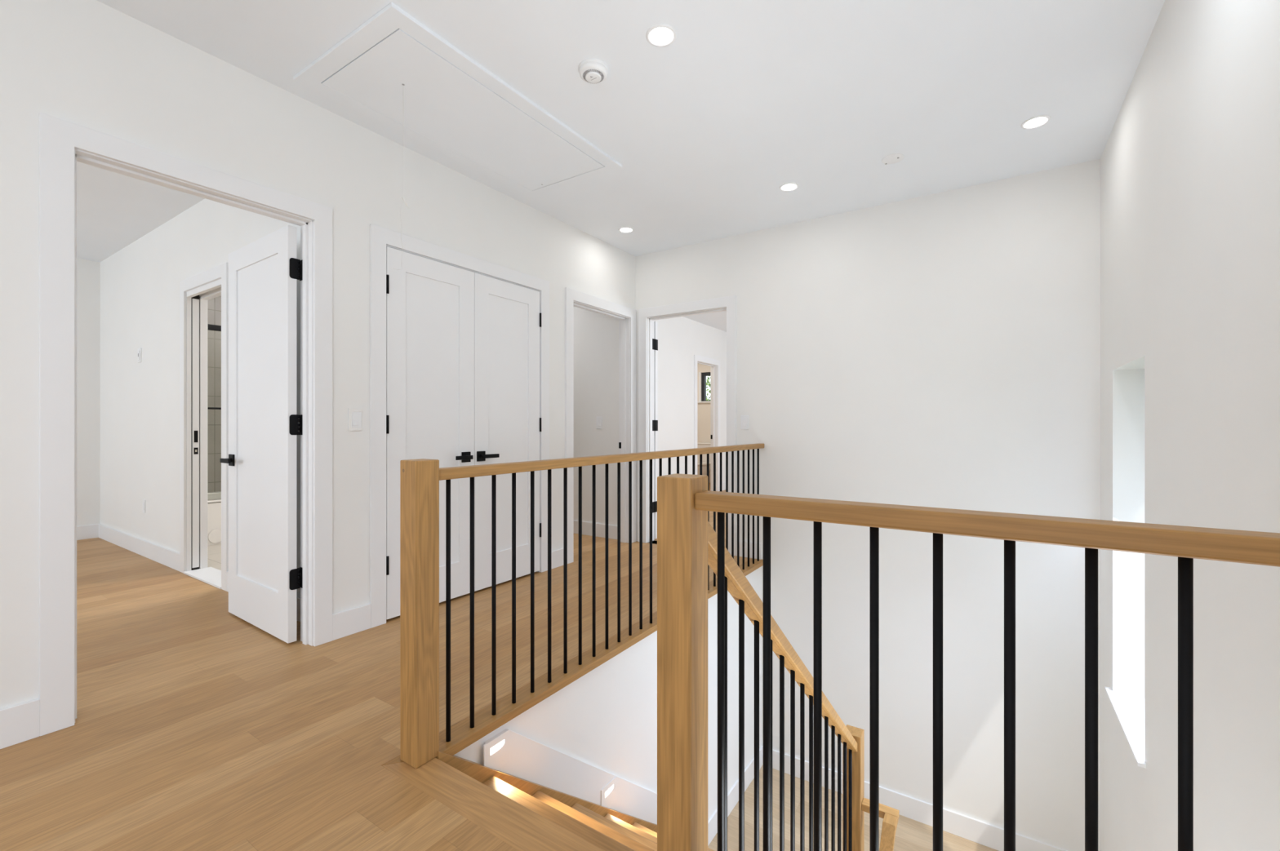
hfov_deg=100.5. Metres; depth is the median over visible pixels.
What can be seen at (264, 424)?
door
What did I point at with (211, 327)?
shower door
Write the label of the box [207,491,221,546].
bathtub
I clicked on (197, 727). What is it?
floor
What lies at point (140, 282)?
wall
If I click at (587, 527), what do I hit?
baseboard
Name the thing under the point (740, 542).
baseboard
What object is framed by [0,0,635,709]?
wall
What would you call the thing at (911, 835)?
floor
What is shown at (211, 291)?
trim
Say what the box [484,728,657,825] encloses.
trim
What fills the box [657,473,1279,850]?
guard
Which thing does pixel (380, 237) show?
trim
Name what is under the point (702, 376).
window
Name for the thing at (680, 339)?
wall
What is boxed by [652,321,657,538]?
door
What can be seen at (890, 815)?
handrail
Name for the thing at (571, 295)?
trim
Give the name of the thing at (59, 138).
trim
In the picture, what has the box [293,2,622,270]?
attic hatch
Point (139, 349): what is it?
thermostat
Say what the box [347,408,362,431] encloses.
light switch
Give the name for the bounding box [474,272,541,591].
door
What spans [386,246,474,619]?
door
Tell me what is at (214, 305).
tiled wall
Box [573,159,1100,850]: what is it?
wall
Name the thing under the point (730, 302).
trim
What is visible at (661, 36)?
recessed light
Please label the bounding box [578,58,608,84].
smoke detector
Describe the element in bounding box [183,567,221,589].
floor
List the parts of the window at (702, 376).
sill, frame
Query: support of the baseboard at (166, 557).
attached to the wall at (140, 282)
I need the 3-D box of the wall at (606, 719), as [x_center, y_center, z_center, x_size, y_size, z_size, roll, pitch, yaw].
[0.096,2.842,3.157,0.126,3.384,3.147,0,0,33]
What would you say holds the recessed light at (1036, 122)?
in the ceiling
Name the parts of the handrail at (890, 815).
level rail, sloping rail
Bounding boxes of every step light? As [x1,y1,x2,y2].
[483,729,509,770]
[600,776,616,808]
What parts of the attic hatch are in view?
hatch panel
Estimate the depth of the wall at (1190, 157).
1.71 m
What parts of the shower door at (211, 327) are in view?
header rail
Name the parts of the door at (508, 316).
lever, panel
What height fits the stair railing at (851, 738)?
2.448 m
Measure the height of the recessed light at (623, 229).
0.006 m
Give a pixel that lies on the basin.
(210, 496)
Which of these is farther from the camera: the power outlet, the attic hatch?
the power outlet
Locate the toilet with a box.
[697,442,710,475]
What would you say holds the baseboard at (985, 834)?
attached to the wall at (942, 350)
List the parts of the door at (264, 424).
lever, panel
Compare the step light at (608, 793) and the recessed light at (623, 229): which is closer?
the step light at (608, 793)
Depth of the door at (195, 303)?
4.06 m
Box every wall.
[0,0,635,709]
[76,257,100,526]
[100,198,300,597]
[207,296,221,493]
[453,566,761,820]
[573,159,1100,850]
[653,316,726,483]
[697,363,710,483]
[1100,0,1279,850]
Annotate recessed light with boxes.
[618,226,633,232]
[645,23,676,47]
[779,182,799,191]
[1021,115,1050,128]
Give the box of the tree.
[706,377,710,400]
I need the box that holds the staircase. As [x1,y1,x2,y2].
[381,559,763,850]
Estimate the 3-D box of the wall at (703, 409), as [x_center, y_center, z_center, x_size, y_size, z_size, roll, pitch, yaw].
[0.968,-0.258,10.710,2.230,2.743,0.150,0,0,33]
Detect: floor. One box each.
[0,483,752,850]
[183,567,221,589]
[707,764,998,850]
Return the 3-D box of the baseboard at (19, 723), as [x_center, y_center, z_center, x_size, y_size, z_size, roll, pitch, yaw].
[-2.425,1.048,1.503,0.016,0.133,6.642,0,0,33]
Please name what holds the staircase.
on the floor at (911, 835)
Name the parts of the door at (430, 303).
panel, lever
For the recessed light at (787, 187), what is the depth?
3.63 m
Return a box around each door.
[191,298,199,568]
[207,324,221,409]
[220,225,302,644]
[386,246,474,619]
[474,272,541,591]
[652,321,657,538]
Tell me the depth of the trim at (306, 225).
2.69 m
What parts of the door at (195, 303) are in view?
edge pull, latch plate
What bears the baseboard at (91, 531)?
attached to the wall at (88, 272)
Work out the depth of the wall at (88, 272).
5.25 m
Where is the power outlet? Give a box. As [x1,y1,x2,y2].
[142,499,146,513]
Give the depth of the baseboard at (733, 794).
3.92 m
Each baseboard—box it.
[0,548,563,749]
[76,524,98,540]
[98,524,300,622]
[573,520,617,539]
[707,746,763,846]
[721,482,725,490]
[736,540,761,559]
[772,749,1066,850]
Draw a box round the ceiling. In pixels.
[76,0,1164,332]
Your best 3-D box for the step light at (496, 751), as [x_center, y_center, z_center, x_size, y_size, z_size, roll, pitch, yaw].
[-0.548,1.255,2.037,0.007,0.126,0.126,0,0,33]
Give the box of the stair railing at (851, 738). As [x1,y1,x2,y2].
[707,521,864,850]
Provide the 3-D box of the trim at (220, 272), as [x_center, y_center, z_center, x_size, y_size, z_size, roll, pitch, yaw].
[-3.136,0.009,3.823,0.873,2.211,0.016,0,0,33]
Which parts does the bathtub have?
access panel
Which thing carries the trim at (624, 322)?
attached to the wall at (92, 64)
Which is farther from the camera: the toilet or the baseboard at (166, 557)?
the toilet
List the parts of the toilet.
tank, lid, bowl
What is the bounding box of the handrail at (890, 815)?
[861,798,899,850]
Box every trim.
[39,111,332,736]
[74,148,313,723]
[179,262,228,591]
[186,279,221,571]
[369,223,549,628]
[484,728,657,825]
[564,287,635,564]
[573,301,629,542]
[638,295,736,555]
[693,355,719,491]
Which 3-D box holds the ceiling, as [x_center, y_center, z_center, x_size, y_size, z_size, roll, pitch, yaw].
[-1.252,-1.725,4.597,9.250,0.208,13.500,0,0,33]
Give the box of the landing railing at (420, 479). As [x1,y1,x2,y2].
[400,443,764,768]
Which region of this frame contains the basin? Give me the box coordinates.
[207,493,221,503]
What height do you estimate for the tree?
8.764 m
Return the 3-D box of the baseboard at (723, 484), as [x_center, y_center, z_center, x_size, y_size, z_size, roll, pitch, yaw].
[0.598,1.048,7.890,0.015,0.133,5.066,0,0,33]
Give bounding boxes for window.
[697,372,710,403]
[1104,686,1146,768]

